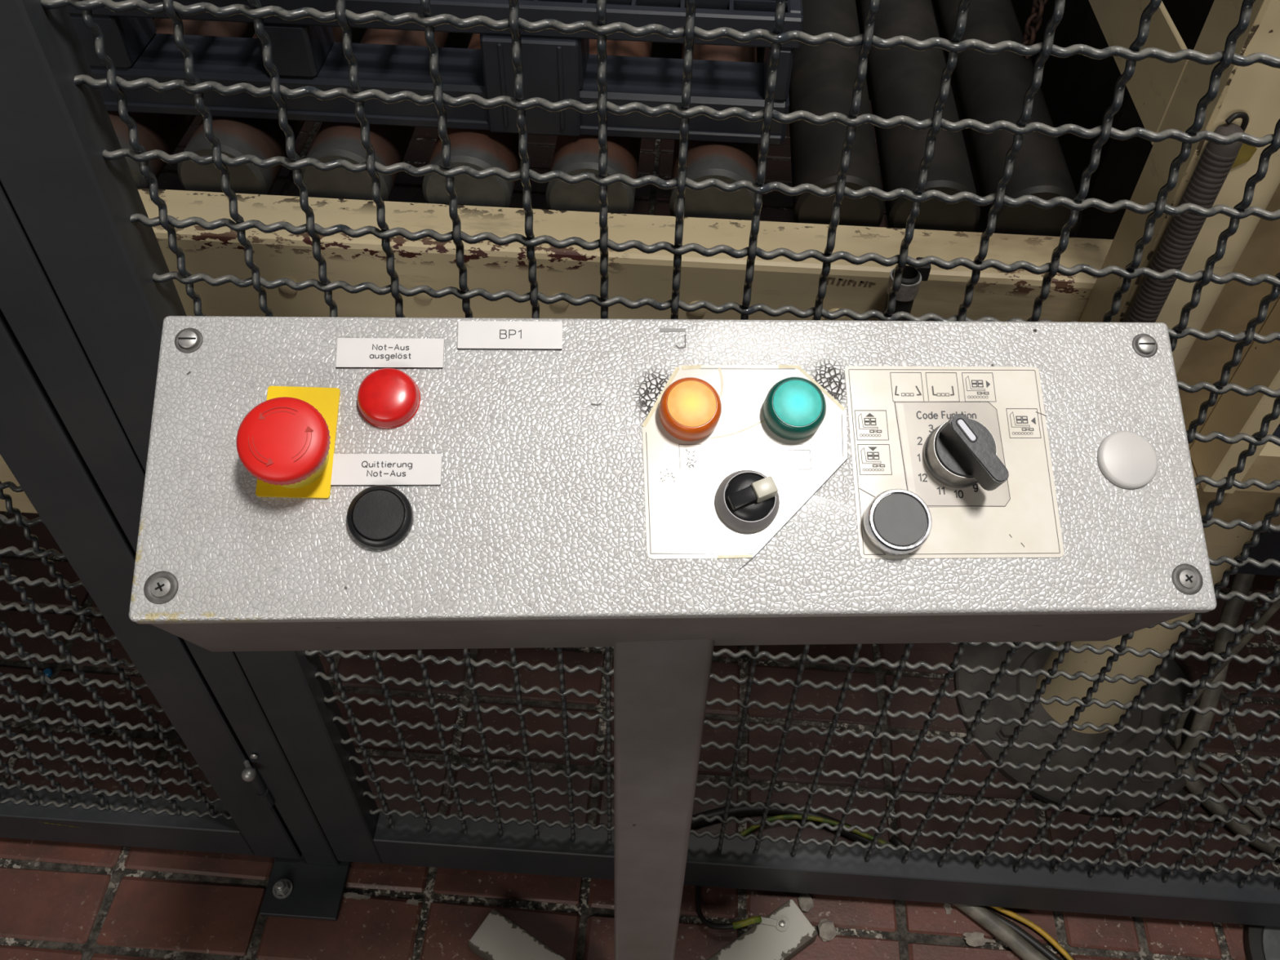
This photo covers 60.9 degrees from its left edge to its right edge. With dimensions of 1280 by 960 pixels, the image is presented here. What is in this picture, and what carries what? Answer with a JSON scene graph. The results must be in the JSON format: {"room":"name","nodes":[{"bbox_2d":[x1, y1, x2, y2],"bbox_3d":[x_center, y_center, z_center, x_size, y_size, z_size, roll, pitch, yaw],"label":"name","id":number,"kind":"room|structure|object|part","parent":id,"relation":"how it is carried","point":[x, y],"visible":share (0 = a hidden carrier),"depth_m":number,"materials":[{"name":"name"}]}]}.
{"room":"factory floor","nodes":[
{"label":"factory floor","id":0,"kind":"room"},
{"bbox_2d":[0,100,1279,959],"bbox_3d":[0.305,-0.792,2.634,7.400,0.121,6.800,3,49,2],"label":"floor","id":1,"kind":"structure","parent":0,"point":[60,900],"depth_m":1.49,"materials":[{"name":"red brick"}]},
{"bbox_2d":[43,668,53,676],"bbox_3d":[-0.869,0.282,1.596,0.013,0.006,0.013,3,49,2],"label":"cap","id":2,"kind":"object","parent":1,"relation":"on","point":[48,672],"visible":0.79,"depth_m":1.59,"materials":[{"name":"blue plastic"}]},
{"bbox_2d":[0,180,351,920],"bbox_3d":[-0.411,-0.098,0.750,0.098,1.800,0.170,3,49,2],"label":"fence post","id":3,"kind":"object","parent":1,"relation":"on","point":[312,886],"visible":0.61,"depth_m":0.83,"materials":[{"name":"metal"}]},
{"bbox_2d":[0,308,302,858],"bbox_3d":[-0.871,-0.120,0.770,0.941,1.736,0.062,4,49,3],"label":"fence panel","id":4,"kind":"object","parent":3,"relation":"attached to","point":[37,446],"visible":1,"depth_m":1.12,"materials":[{"name":"paint"}]},
{"bbox_3d":[-0.894,0.422,1.399,0.802,0.074,0.039,3,49,2],"label":"rail","id":5,"kind":"part","parent":4,"relation":"part of","materials":[{"name":"metal"}]},
{"bbox_3d":[-0.426,0.487,1.428,0.098,0.008,0.170,3,49,2],"label":"plate","id":6,"kind":"part","parent":3,"relation":"part of","materials":[{"name":"paint"}]},
{"bbox_2d":[0,0,1279,926],"bbox_3d":[0.327,-0.050,0.734,1.402,1.734,0.040,3,49,2],"label":"fence panel","id":7,"kind":"object","parent":3,"relation":"attached to","point":[65,174],"visible":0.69,"depth_m":0.72,"materials":[{"name":"paint"}]},
{"bbox_3d":[0.312,0.491,1.361,1.284,0.076,0.039,3,49,2],"label":"rail","id":8,"kind":"part","parent":7,"relation":"part of","materials":[{"name":"metal"}]},
{"bbox_2d":[342,892,370,899],"bbox_3d":[-0.366,0.533,1.394,0.043,0.001,0.008,3,49,2],"label":"mortar splash","id":9,"kind":"object","parent":1,"relation":"on","point":[348,895],"visible":1,"depth_m":1.39,"materials":[{"name":"grey concrete"}]},
{"bbox_2d":[406,897,422,906],"bbox_3d":[-0.288,0.539,1.391,0.020,0.001,0.009,7,49,4],"label":"mortar splash","id":10,"kind":"object","parent":1,"relation":"on","point":[412,901],"visible":1,"depth_m":1.39,"materials":[{"name":"grey concrete"}]},
{"bbox_2d":[0,0,1279,817],"bbox_3d":[-0.453,-0.328,1.553,2.606,0.884,1.141,3,49,2],"label":"conveyor","id":11,"kind":"object","parent":1,"relation":"on","point":[900,80],"visible":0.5,"depth_m":0.96,"materials":[{"name":"beige paint"}]},
{"bbox_2d":[66,0,803,145],"bbox_3d":[-0.216,-0.573,1.109,0.729,0.114,0.608,3,49,2],"label":"pallet","id":12,"kind":"object","parent":11,"relation":"on","point":[557,66],"visible":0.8,"depth_m":0.93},
{"bbox_3d":[-0.115,-0.331,0.915,0.004,0.075,0.003,3,49,2],"label":"block panel","id":13,"kind":"part","parent":12,"relation":"part of","materials":[{"name":"black plastic"}]},
{"bbox_3d":[-0.091,-0.332,0.920,0.080,0.086,0.008,3,49,2],"label":"block panel","id":14,"kind":"part","parent":12,"relation":"part of","materials":[{"name":"blue plastic"}]},
{"bbox_3d":[-0.066,-0.328,0.914,0.004,0.075,0.003,3,49,2],"label":"block panel","id":15,"kind":"part","parent":12,"relation":"part of","materials":[{"name":"black plastic"}]},
{"bbox_2d":[883,257,931,320],"bbox_3d":[0.217,-0.054,1.019,0.034,0.358,0.034,3,49,2],"label":"pipe stub","id":16,"kind":"object","parent":11,"relation":"attached to","point":[912,277],"visible":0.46,"depth_m":0.89,"materials":[{"name":"metal"}]},
{"bbox_3d":[0.644,0.145,1.388,0.124,0.523,0.124,3,49,2],"label":"leg","id":17,"kind":"part","parent":11,"relation":"part of","materials":[{"name":"beige paint"}]},
{"bbox_2d":[1079,0,1279,525],"bbox_3d":[0.885,-0.725,0.997,0.940,1.210,1.165,3,49,2],"label":"metal frame","id":18,"kind":"structure","parent":11,"relation":"attached to","point":[1165,95],"depth_m":0.84,"materials":[{"name":"beige paint"}]},
{"bbox_2d":[1018,0,1048,59],"bbox_3d":[0.379,-0.456,1.026,0.013,0.132,0.013,24,53,18],"label":"chain","id":19,"kind":"object","parent":18,"relation":"hanging from","point":[1037,20],"visible":0.85,"depth_m":1.04,"materials":[{"name":"black metal"}]},
{"bbox_2d":[1124,111,1257,322],"bbox_3d":[0.392,-0.092,0.869,0.038,0.440,0.022,3,49,2],"label":"coil spring","id":20,"kind":"object","parent":18,"relation":"attached to","point":[1215,162],"visible":0.35,"depth_m":0.75,"materials":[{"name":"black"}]},
{"bbox_2d":[1174,600,1279,829],"bbox_3d":[0.832,0.262,1.303,0.247,0.536,0.041,28,54,21],"label":"cable","id":21,"kind":"object","parent":18,"relation":"hanging from","point":[1274,606],"visible":0.52,"depth_m":1.45,"materials":[{"name":"black rubber"}]},
{"bbox_3d":[0.529,-0.410,0.678,0.134,1.151,0.004,3,49,2],"label":"recess panel","id":22,"kind":"part","parent":18,"relation":"part of","materials":[{"name":"beige paint"}]},
{"bbox_2d":[1174,572,1279,859],"bbox_3d":[0.850,0.190,1.322,0.206,0.604,0.471,-10,50,-9],"label":"hose","id":23,"kind":"object","parent":11,"relation":"hanging from","point":[1232,610],"visible":0.58,"depth_m":1.48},
{"bbox_2d":[1237,426,1279,576],"bbox_3d":[0.860,0.032,1.278,0.323,0.105,0.153,3,49,2],"label":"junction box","id":24,"kind":"object","parent":11,"relation":"attached to","point":[1268,547],"visible":0.17,"depth_m":1.24,"materials":[{"name":"plastic"}]},
{"bbox_3d":[0.861,0.004,1.245,0.323,0.019,0.153,3,49,2],"label":"box lid","id":25,"kind":"part","parent":24,"relation":"part of","materials":[{"name":"blue plastic"}]},
{"bbox_2d":[128,315,1216,959],"bbox_3d":[0.011,0.306,0.888,0.484,1.076,0.388,-1,49,-2],"label":"control panel","id":26,"kind":"object","parent":1,"relation":"on","point":[662,493],"visible":1,"depth_m":0.50,"materials":[{"name":"silver metal"}]},
{"bbox_3d":[-0.154,-0.017,0.491,0.034,0.002,0.053,0,73,-4],"label":"backing plate","id":27,"kind":"part","parent":26,"relation":"part of","materials":[{"name":"plastic"}]},
{"bbox_3d":[-0.114,-0.005,0.489,0.049,0.001,0.015,0,73,-4],"label":"label plate","id":28,"kind":"part","parent":26,"relation":"part of","materials":[{"name":"white plastic"}]},
{"bbox_2d":[356,368,420,428],"bbox_3d":[-0.115,-0.038,0.497,0.029,0.017,0.028,3,49,2],"label":"lamp","id":29,"kind":"object","parent":26,"relation":"on","point":[387,397],"depth_m":0.49,"materials":[{"name":"red plastic"}]},
{"bbox_3d":[-0.116,-0.059,0.506,0.049,0.001,0.015,0,73,-4],"label":"label plate","id":30,"kind":"part","parent":26,"relation":"part of","materials":[{"name":"white plastic"}]},
{"bbox_3d":[-0.061,-0.068,0.512,0.049,0.001,0.014,0,73,-4],"label":"label plate","id":31,"kind":"part","parent":26,"relation":"part of","materials":[{"name":"white plastic"}]},
{"bbox_3d":[0.006,0.346,0.901,0.052,0.938,0.050,2,49,0],"label":"post","id":32,"kind":"part","parent":26,"relation":"part of","materials":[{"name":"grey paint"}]},
{"label":"plate","id":33,"kind":"part","parent":26,"relation":"part of","materials":[{"name":"grey metal"}]},
{"bbox_2d":[658,377,721,441],"bbox_3d":[0.023,-0.033,0.501,0.029,0.022,0.029,3,49,2],"label":"lamp","id":34,"kind":"object","parent":26,"relation":"on","point":[690,408],"depth_m":0.50,"materials":[{"name":"orange plastic"}]},
{"bbox_2d":[715,470,779,533],"bbox_3d":[0.049,0.008,0.492,0.029,0.019,0.028,-3,49,-4],"label":"switch","id":35,"kind":"object","parent":26,"relation":"attached to","point":[747,501],"depth_m":0.49,"materials":[{"name":"black plastic"}]},
{"bbox_2d":[762,377,826,440],"bbox_3d":[0.072,-0.034,0.504,0.029,0.022,0.029,3,49,2],"label":"lamp","id":36,"kind":"object","parent":26,"relation":"on","point":[794,408],"depth_m":0.50,"materials":[{"name":"teal plastic"}]},
{"bbox_3d":[0.150,-0.013,0.488,0.025,0.013,0.033,0,73,-4],"label":"bar handle","id":37,"kind":"part","parent":26,"relation":"part of","materials":[{"name":"black plastic"}]},
{"bbox_2d":[690,802,871,844],"bbox_3d":[0.217,0.475,1.447,0.377,0.017,0.082,10,50,7],"label":"cable","id":38,"kind":"object","parent":1,"relation":"on","point":[742,811],"visible":0.34,"depth_m":1.46,"materials":[{"name":"black rubber"}]},
{"bbox_2d":[797,893,813,912],"bbox_3d":[0.213,0.542,1.397,0.019,0.008,0.025,-15,51,-13],"label":"crumb","id":39,"kind":"object","parent":1,"relation":"on","point":[805,900],"visible":0.97,"depth_m":1.39,"materials":[{"name":"grey concrete"}]},
{"bbox_2d":[740,814,894,846],"bbox_3d":[0.237,0.478,1.441,0.298,0.023,0.061,3,49,2],"label":"earth wire","id":40,"kind":"object","parent":1,"relation":"on","point":[752,828],"visible":0.4,"depth_m":1.45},
{"bbox_2d":[817,918,835,942],"bbox_3d":[0.236,0.568,1.374,0.023,0.009,0.028,3,49,2],"label":"crumb","id":41,"kind":"object","parent":1,"relation":"on","point":[827,931],"visible":1,"depth_m":1.37,"materials":[{"name":"grey concrete"}]},
{"bbox_2d":[942,902,952,914],"bbox_3d":[0.396,0.549,1.398,0.010,0.001,0.018,-7,50,-7],"label":"mortar splash","id":42,"kind":"object","parent":1,"relation":"on","point":[948,908],"visible":0.82,"depth_m":1.40,"materials":[{"name":"grey concrete"}]},
{"bbox_2d":[876,836,1048,959],"bbox_3d":[0.452,0.573,1.365,0.365,0.021,0.035,36,57,26],"label":"cable","id":43,"kind":"object","parent":1,"relation":"on","point":[1007,935],"visible":0.49,"depth_m":1.36,"materials":[{"name":"grey plastic"}]},
{"bbox_2d":[888,835,1062,959],"bbox_3d":[0.476,0.574,1.369,0.377,0.014,0.025,36,57,26],"label":"cable","id":44,"kind":"object","parent":1,"relation":"on","point":[895,840],"visible":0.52,"depth_m":1.37,"materials":[{"name":"black rubber"}]},
{"bbox_2d":[962,932,995,946],"bbox_3d":[0.428,0.580,1.372,0.040,0.001,0.018,3,49,2],"label":"mortar splash","id":45,"kind":"object","parent":1,"relation":"on","point":[975,939],"visible":1,"depth_m":1.37,"materials":[{"name":"grey concrete"}]},
{"bbox_2d":[987,906,1073,959],"bbox_3d":[0.487,0.573,1.371,0.046,0.013,0.288,-33,57,-26],"label":"wire","id":46,"kind":"object","parent":1,"relation":"on","point":[1003,910],"visible":0.59,"depth_m":1.37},
{"bbox_2d":[930,0,1279,426],"bbox_3d":[1.242,-0.830,1.274,1.455,1.780,1.000,3,49,2],"label":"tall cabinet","id":47,"kind":"object","parent":1,"relation":"on","point":[1078,90],"visible":0.02,"depth_m":1.19,"materials":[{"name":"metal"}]},
{"bbox_2d":[1244,924,1279,959],"bbox_3d":[0.864,0.604,1.352,0.212,0.014,0.212,3,49,2],"label":"disc","id":48,"kind":"object","parent":1,"relation":"on","point":[1260,942],"visible":0.44,"depth_m":1.36,"materials":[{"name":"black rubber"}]},
{"bbox_3d":[0.864,0.604,1.353,0.171,0.011,0.171,3,49,2],"label":"disc plate","id":49,"kind":"part","parent":48,"relation":"part of","materials":[{"name":"grey metal"}]}
]}

